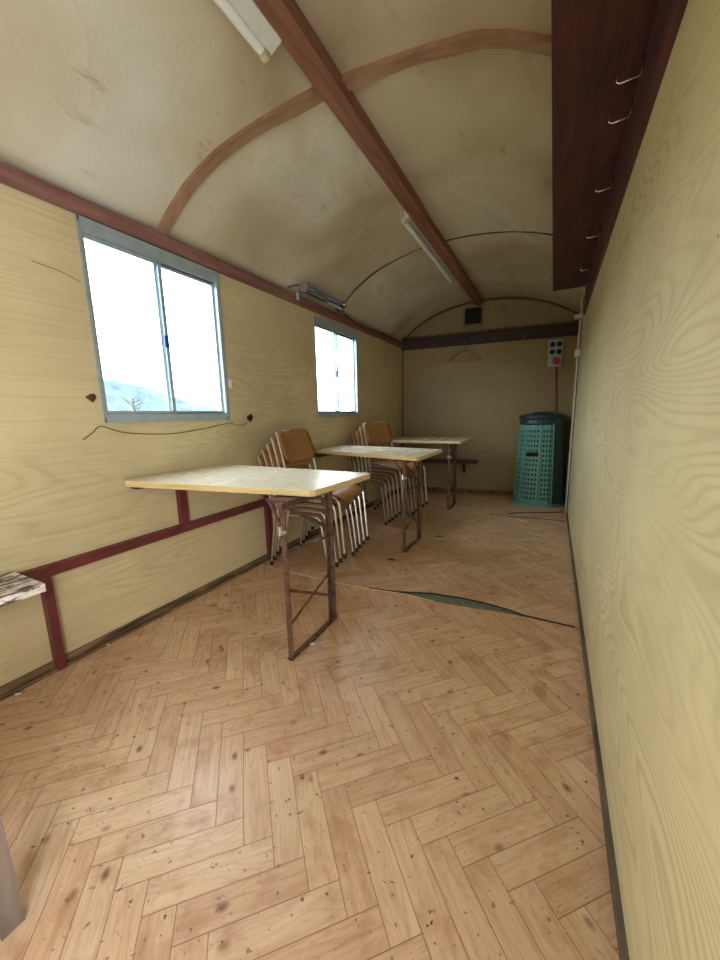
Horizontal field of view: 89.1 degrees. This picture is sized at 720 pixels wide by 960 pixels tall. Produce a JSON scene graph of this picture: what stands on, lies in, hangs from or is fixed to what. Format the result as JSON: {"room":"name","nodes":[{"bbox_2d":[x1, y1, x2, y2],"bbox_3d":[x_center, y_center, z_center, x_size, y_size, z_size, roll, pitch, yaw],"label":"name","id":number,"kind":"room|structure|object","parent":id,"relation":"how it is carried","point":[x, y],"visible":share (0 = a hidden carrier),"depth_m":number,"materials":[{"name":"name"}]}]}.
{"room":"construction trailer interior","nodes":[
{"label":"construction trailer interior","id":0,"kind":"room"},
{"bbox_2d":[0,183,401,686],"bbox_3d":[-0.901,-0.453,2.421,0.070,2.350,6.940,4,11,27],"label":"wall","id":1,"kind":"structure","parent":0,"point":[63,495],"depth_m":1.77,"materials":[{"name":"beige wood"}]},
{"bbox_2d":[0,571,45,606],"bbox_3d":[-1.740,0.653,0.574,0.263,0.232,1.982,4,11,27],"label":"bench","id":2,"kind":"object","parent":1,"relation":"attached to","point":[14,587],"visible":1,"depth_m":1.34,"materials":[{"name":"paint"}]},
{"bbox_2d":[86,394,95,401],"bbox_3d":[-1.239,-0.378,1.687,0.017,0.041,0.041,4,11,27],"label":"plug","id":3,"kind":"object","parent":1,"relation":"attached to","point":[91,397],"visible":1,"depth_m":1.68,"materials":[{"name":"brown plastic"}]},
{"bbox_2d":[19,487,272,670],"bbox_3d":[-1.028,0.358,2.152,0.050,0.753,1.488,4,11,27],"label":"frame","id":4,"kind":"object","parent":1,"relation":"attached to","point":[43,573],"visible":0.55,"depth_m":1.77,"materials":[{"name":"paint"}]},
{"bbox_2d":[75,213,229,422],"bbox_3d":[-1.071,-0.776,2.011,0.065,0.896,0.773,4,11,27],"label":"window","id":5,"kind":"structure","parent":1,"relation":"in","point":[88,229],"depth_m":1.97,"materials":[{"name":"metal"}]},
{"bbox_2d":[83,423,227,439],"bbox_3d":[-1.064,-0.283,2.042,0.007,0.062,0.866,4,11,27],"label":"loose wire","id":6,"kind":"object","parent":1,"relation":"attached to","point":[225,423],"visible":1,"depth_m":1.95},
{"bbox_2d":[0,487,400,701],"bbox_3d":[-0.826,0.636,2.598,0.034,0.042,6.760,4,11,27],"label":"baseboard","id":7,"kind":"structure","parent":1,"relation":"attached to","point":[19,684],"depth_m":1.93,"materials":[{"name":"brown wood"}]},
{"bbox_2d":[0,161,402,347],"bbox_3d":[-0.875,-1.318,2.255,0.024,0.066,6.760,4,11,27],"label":"trim","id":8,"kind":"structure","parent":1,"relation":"attached to","point":[12,177],"depth_m":1.84,"materials":[{"name":"red wood"}]},
{"bbox_2d":[228,379,231,387],"bbox_3d":[-0.855,-0.631,2.405,0.006,0.055,0.025,4,11,27],"label":"wall plate","id":9,"kind":"object","parent":1,"relation":"attached to","point":[229,381],"visible":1,"depth_m":2.40,"materials":[{"name":"plastic"}]},
{"bbox_2d":[247,414,252,421],"bbox_3d":[-0.775,-0.436,2.575,0.022,0.053,0.056,4,11,27],"label":"plug","id":10,"kind":"object","parent":1,"relation":"attached to","point":[250,417],"visible":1,"depth_m":2.57,"materials":[{"name":"black plastic"}]},
{"bbox_2d":[296,282,345,310],"bbox_3d":[-0.324,-1.526,3.103,0.144,0.100,0.585,4,11,27],"label":"heater","id":11,"kind":"object","parent":1,"relation":"attached to","point":[305,288],"visible":1,"depth_m":3.04,"materials":[{"name":"silver metal"}]},
{"bbox_2d":[315,453,333,456],"bbox_3d":[-0.295,-0.256,3.491,0.050,0.034,0.400,4,11,27],"label":"trim","id":12,"kind":"structure","parent":1,"relation":"attached to","point":[316,454],"depth_m":3.33,"materials":[{"name":"brown wood"}]},
{"bbox_2d":[313,316,358,416],"bbox_3d":[-0.234,-1.060,3.596,0.065,0.866,0.793,4,11,27],"label":"window","id":13,"kind":"structure","parent":1,"relation":"in","point":[337,330],"depth_m":3.61,"materials":[{"name":"metal"}]},
{"bbox_2d":[259,565,432,600],"bbox_3d":[-0.201,0.669,2.444,1.408,0.004,0.029,4,11,26],"label":"trim","id":14,"kind":"structure","parent":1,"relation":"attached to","point":[259,565],"depth_m":2.34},
{"bbox_2d":[341,310,403,343],"bbox_3d":[0.210,-1.722,4.235,0.070,0.080,1.953,3,11,25],"label":"cable","id":15,"kind":"object","parent":1,"relation":"attached to","point":[341,310],"visible":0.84,"depth_m":3.99,"materials":[{"name":"black rubber"}]},
{"bbox_2d":[0,0,584,341],"bbox_3d":[0.027,-1.528,1.716,2.165,0.471,6.883,4,11,27],"label":"ceiling","id":16,"kind":"structure","parent":0,"point":[113,105],"depth_m":1.65,"materials":[{"name":"beige paint"}]},
{"bbox_2d":[213,0,281,62],"bbox_3d":[-0.597,-1.476,0.794,0.095,0.096,1.220,4,11,27],"label":"fluorescent light","id":17,"kind":"object","parent":16,"relation":"attached to","point":[247,18],"visible":0.97,"depth_m":1.23,"materials":[{"name":"plastic"}]},
{"bbox_2d":[156,29,551,235],"bbox_3d":[-0.065,-1.467,1.549,2.096,0.434,0.109,2,11,21],"label":"curved ceiling beam","id":18,"kind":"structure","parent":16,"relation":"attached to","point":[511,39],"depth_m":1.49,"materials":[{"name":"brown wood"}]},
{"bbox_2d":[253,0,482,305],"bbox_3d":[-0.009,-1.677,1.730,0.088,0.062,6.760,4,11,27],"label":"ceiling beam","id":19,"kind":"structure","parent":16,"relation":"attached to","point":[287,19],"depth_m":1.63,"materials":[{"name":"brown wood"}]},
{"bbox_2d":[400,209,455,283],"bbox_3d":[0.615,-1.911,3.071,0.075,0.087,1.410,4,11,27],"label":"fluorescent light","id":20,"kind":"object","parent":16,"relation":"attached to","point":[405,218],"visible":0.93,"depth_m":2.86,"materials":[{"name":"plastic"}]},
{"bbox_2d":[338,231,552,311],"bbox_3d":[0.702,-1.744,2.993,2.075,0.425,0.005,4,11,27],"label":"trim","id":21,"kind":"structure","parent":16,"relation":"attached to","point":[549,234],"depth_m":2.92,"materials":[{"name":"brown wood"}]},
{"bbox_2d":[0,490,618,959],"bbox_3d":[0.077,0.723,2.108,2.195,0.001,6.910,4,11,27],"label":"floor","id":22,"kind":"structure","parent":0,"point":[419,781],"depth_m":1.14,"materials":[{"name":"brown wood"}]},
{"bbox_2d":[0,813,24,941],"bbox_3d":[-0.911,0.753,0.727,0.260,0.465,0.240,4,11,27],"label":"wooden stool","id":23,"kind":"object","parent":22,"relation":"on","point":[12,915],"visible":1,"depth_m":0.78,"materials":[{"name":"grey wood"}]},
{"bbox_2d":[123,464,369,660],"bbox_3d":[-0.560,0.358,1.986,1.022,0.790,0.765,4,11,27],"label":"folding table","id":24,"kind":"object","parent":22,"relation":"on","point":[292,486],"visible":1,"depth_m":1.80,"materials":[{"name":"beige wood"}]},
{"bbox_2d":[257,454,354,564],"bbox_3d":[-0.394,0.205,2.740,0.583,0.822,0.409,3,11,24],"label":"chair","id":25,"kind":"object","parent":22,"relation":"on","point":[260,459],"visible":0.27,"depth_m":2.65,"materials":[{"name":"silver metal"}]},
{"bbox_2d":[261,448,357,559],"bbox_3d":[-0.361,0.168,2.718,0.583,0.822,0.409,4,11,24],"label":"chair","id":26,"kind":"object","parent":25,"relation":"on","point":[265,453],"visible":0.28,"depth_m":2.62,"materials":[{"name":"silver metal"}]},
{"bbox_2d":[266,442,361,566],"bbox_3d":[-0.329,0.132,2.696,0.583,0.822,0.409,5,12,24],"label":"chair","id":27,"kind":"object","parent":26,"relation":"on","point":[270,450],"visible":0.3,"depth_m":2.58,"materials":[{"name":"silver metal"}]},
{"bbox_2d":[270,436,365,562],"bbox_3d":[-0.296,0.095,2.674,0.549,0.845,0.409,3,11,24],"label":"chair","id":28,"kind":"object","parent":27,"relation":"on","point":[274,442],"visible":0.31,"depth_m":2.55,"materials":[{"name":"silver metal"}]},
{"bbox_2d":[275,428,368,558],"bbox_3d":[-0.263,0.058,2.652,0.537,0.852,0.409,3,11,24],"label":"chair","id":29,"kind":"object","parent":28,"relation":"on","point":[295,445],"visible":0.58,"depth_m":2.64,"materials":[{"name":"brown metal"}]},
{"bbox_2d":[316,445,441,552],"bbox_3d":[0.126,0.123,3.227,1.055,0.790,0.696,4,11,27],"label":"folding table","id":30,"kind":"object","parent":22,"relation":"on","point":[406,455],"visible":1,"depth_m":3.05,"materials":[{"name":"beige wood"}]},
{"bbox_2d":[348,456,409,524],"bbox_3d":[0.185,-0.013,3.902,0.583,0.822,0.409,8,14,44],"label":"chair","id":31,"kind":"object","parent":22,"relation":"on","point":[377,483],"visible":0.24,"depth_m":3.87,"materials":[{"name":"silver metal"}]},
{"bbox_2d":[349,437,413,522],"bbox_3d":[0.218,-0.044,3.863,0.583,0.822,0.409,9,14,44],"label":"chair","id":32,"kind":"object","parent":31,"relation":"on","point":[351,439],"visible":0.34,"depth_m":3.83,"materials":[{"name":"silver metal"}]},
{"bbox_2d":[352,433,416,519],"bbox_3d":[0.251,-0.075,3.823,0.583,0.822,0.409,10,15,44],"label":"chair","id":33,"kind":"object","parent":32,"relation":"on","point":[354,437],"visible":0.27,"depth_m":3.79,"materials":[{"name":"silver metal"}]},
{"bbox_2d":[355,430,416,517],"bbox_3d":[0.284,-0.105,3.784,0.583,0.822,0.409,10,15,43],"label":"chair","id":34,"kind":"object","parent":33,"relation":"on","point":[356,431],"visible":0.28,"depth_m":3.65,"materials":[{"name":"silver metal"}]},
{"bbox_2d":[359,426,423,514],"bbox_3d":[0.318,-0.136,3.745,0.554,0.841,0.409,8,14,44],"label":"chair","id":35,"kind":"object","parent":34,"relation":"on","point":[361,430],"visible":0.38,"depth_m":3.71,"materials":[{"name":"silver metal"}]},
{"bbox_2d":[362,421,427,511],"bbox_3d":[0.351,-0.167,3.705,0.547,0.846,0.409,8,14,44],"label":"chair","id":36,"kind":"object","parent":35,"relation":"on","point":[375,432],"visible":0.74,"depth_m":3.73,"materials":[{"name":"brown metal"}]},
{"bbox_2d":[392,437,472,509],"bbox_3d":[0.815,-0.121,4.552,1.034,0.780,0.670,4,11,27],"label":"folding table","id":37,"kind":"object","parent":22,"relation":"on","point":[450,441],"visible":0.94,"depth_m":4.28,"materials":[{"name":"beige wood"}]},
{"bbox_2d":[369,587,574,627],"bbox_3d":[0.591,0.707,2.127,1.133,0.007,0.095,3,11,24],"label":"trim","id":38,"kind":"structure","parent":22,"relation":"on","point":[369,587],"depth_m":2.12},
{"bbox_2d":[491,514,563,520],"bbox_3d":[1.713,0.388,3.787,0.721,0.008,0.020,3,11,25],"label":"trim","id":39,"kind":"structure","parent":22,"relation":"on","point":[491,514],"depth_m":3.77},
{"bbox_2d":[507,511,564,513],"bbox_3d":[1.907,0.353,3.956,0.646,0.013,0.037,-2,10,-2],"label":"trim","id":40,"kind":"structure","parent":22,"relation":"on","point":[563,511],"depth_m":3.95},
{"bbox_2d":[511,412,567,507],"bbox_3d":[2.143,-0.263,4.351,0.594,1.074,0.594,4,11,27],"label":"bin","id":41,"kind":"object","parent":22,"relation":"on","point":[539,470],"visible":1,"depth_m":4.16,"materials":[{"name":"green plastic"}]},
{"bbox_2d":[397,592,578,628],"bbox_3d":[0.085,0.762,2.128,2.255,0.076,6.940,4,11,27],"label":"floor crack","id":42,"kind":"structure","parent":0,"point":[436,598],"depth_m":2.13,"materials":[{"name":"grey"}]},
{"bbox_2d":[402,299,578,493],"bbox_3d":[1.587,-1.026,4.799,2.195,2.542,0.071,3,11,21],"label":"wall","id":43,"kind":"structure","parent":0,"point":[484,400],"depth_m":4.76,"materials":[{"name":"beige wood"}]},
{"bbox_2d":[402,351,403,447],"bbox_3d":[0.609,-0.822,5.183,0.014,1.950,0.012,3,11,22],"label":"trim","id":44,"kind":"structure","parent":43,"relation":"attached to","point":[402,351],"depth_m":5.12,"materials":[{"name":"brown wood"}]},
{"bbox_2d":[412,459,477,472],"bbox_3d":[1.054,-0.182,4.986,1.036,0.178,0.255,3,11,21],"label":"bench","id":45,"kind":"object","parent":43,"relation":"attached to","point":[440,461],"visible":0.56,"depth_m":4.86,"materials":[{"name":"brown wood"}]},
{"bbox_2d":[463,305,483,326],"bbox_3d":[1.428,-2.069,4.620,0.240,0.235,0.020,3,11,21],"label":"air vent","id":46,"kind":"object","parent":43,"relation":"in","point":[472,315],"visible":1,"depth_m":4.62,"materials":[{"name":"black metal"}]},
{"bbox_2d":[407,486,564,497],"bbox_3d":[1.597,0.156,4.966,2.095,0.055,0.019,3,11,21],"label":"baseboard","id":47,"kind":"structure","parent":43,"relation":"attached to","point":[458,490],"depth_m":4.98,"materials":[{"name":"brown wood"}]},
{"bbox_2d":[401,320,578,350],"bbox_3d":[1.532,-1.794,4.586,2.103,0.150,0.100,3,11,21],"label":"coat rack","id":48,"kind":"object","parent":43,"relation":"attached to","point":[565,328],"visible":0.98,"depth_m":4.55,"materials":[{"name":"wood"}]},
{"bbox_2d":[447,342,481,361],"bbox_3d":[1.337,-1.647,4.685,0.450,0.247,0.018,3,11,21],"label":"clothes hanger","id":49,"kind":"object","parent":48,"relation":"hanging from","point":[480,358],"visible":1,"depth_m":4.68,"materials":[{"name":"brown wood"}]},
{"bbox_2d":[401,320,578,339],"bbox_3d":[1.526,-1.861,4.576,2.093,0.015,0.100,3,11,21],"label":"shelf","id":50,"kind":"object","parent":48,"relation":"attached to","point":[575,322],"depth_m":4.52,"materials":[{"name":"brown wood"}]},
{"bbox_2d":[403,296,577,341],"bbox_3d":[1.545,-2.039,4.573,2.075,0.432,0.020,3,11,21],"label":"trim","id":51,"kind":"structure","parent":43,"relation":"attached to","point":[510,297],"depth_m":4.48,"materials":[{"name":"brown wood"}]},
{"bbox_2d":[547,339,563,366],"bbox_3d":[2.302,-1.494,4.313,0.150,0.300,0.138,3,11,21],"label":"box","id":52,"kind":"object","parent":43,"relation":"attached to","point":[555,347],"visible":1,"depth_m":4.30,"materials":[{"name":"grey plastic"}]},
{"bbox_2d":[554,367,556,412],"bbox_3d":[2.373,-0.715,4.490,0.049,1.301,0.025,0,10,7],"label":"power cable","id":53,"kind":"object","parent":52,"relation":"attached to","point":[555,367],"visible":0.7,"depth_m":4.42,"materials":[{"name":"red plastic"}]},
{"bbox_2d":[552,357,559,364],"bbox_3d":[2.304,-1.399,4.297,0.082,0.090,0.079,4,11,27],"label":"power outlet","id":54,"kind":"object","parent":52,"relation":"attached to","point":[555,360],"depth_m":4.28,"materials":[{"name":"red plastic"}]},
{"bbox_2d":[565,0,719,959],"bbox_3d":[1.018,-0.346,1.426,0.070,2.400,6.940,4,11,27],"label":"wall","id":55,"kind":"structure","parent":0,"point":[643,510],"depth_m":0.71,"materials":[{"name":"beige wood"}]},
{"bbox_2d":[565,298,582,512],"bbox_3d":[2.192,-0.707,3.754,0.022,2.150,0.040,4,11,27],"label":"trim","id":56,"kind":"structure","parent":55,"relation":"attached to","point":[581,298],"depth_m":3.73,"materials":[{"name":"beige wood"}]},
{"bbox_2d":[566,297,583,510],"bbox_3d":[2.196,-0.707,3.750,0.012,2.150,0.098,4,11,27],"label":"trim","id":57,"kind":"structure","parent":55,"relation":"attached to","point":[583,297],"depth_m":3.71,"materials":[{"name":"beige wood"}]},
{"bbox_2d":[574,349,579,357],"bbox_3d":[2.132,-1.241,3.593,0.045,0.060,0.100,4,11,27],"label":"light switch","id":58,"kind":"object","parent":55,"relation":"attached to","point":[577,352],"depth_m":3.55,"materials":[{"name":"white plastic"}]},
{"bbox_2d":[574,314,582,319],"bbox_3d":[2.118,-1.581,3.548,0.070,0.035,0.060,4,11,27],"label":"junction box","id":59,"kind":"object","parent":55,"relation":"attached to","point":[578,316],"depth_m":3.53,"materials":[{"name":"white plastic"}]},
{"bbox_2d":[564,496,628,959],"bbox_3d":[1.300,0.665,2.196,0.012,0.030,5.510,4,11,27],"label":"baseboard","id":60,"kind":"structure","parent":55,"relation":"attached to","point":[614,882],"depth_m":0.99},
{"bbox_2d":[551,0,687,313],"bbox_3d":[0.975,-1.268,1.585,0.265,0.253,3.780,4,11,27],"label":"coat rack","id":61,"kind":"object","parent":55,"relation":"attached to","point":[610,58],"visible":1,"depth_m":1.26,"materials":[{"name":"brown wood"}]},
{"label":"outside","id":62,"kind":"structure","parent":0,"visible":0},
{"bbox_3d":[-107.070,-8.891,77.866,257.700,0.200,480.000,4,11,27],"label":"ground","id":63,"kind":"structure","parent":62,"visible":0},
{"bbox_2d":[120,393,144,410],"bbox_3d":[-18.449,-4.868,30.088,1.736,4.528,1.861,-7,12,-31],"label":"bare tree","id":64,"kind":"object","parent":63,"relation":"on","point":[133,402],"visible":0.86,"depth_m":29.98,"materials":[{"name":"white plant"}]},
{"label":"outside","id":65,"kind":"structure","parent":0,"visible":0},
{"bbox_2d":[104,380,218,410],"bbox_3d":[-110.294,-26.456,110.601,60.108,25.133,420.105,4,11,27],"label":"hillside","id":66,"kind":"structure","parent":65,"point":[155,400],"depth_m":138.91,"materials":[{"name":"white snow"}]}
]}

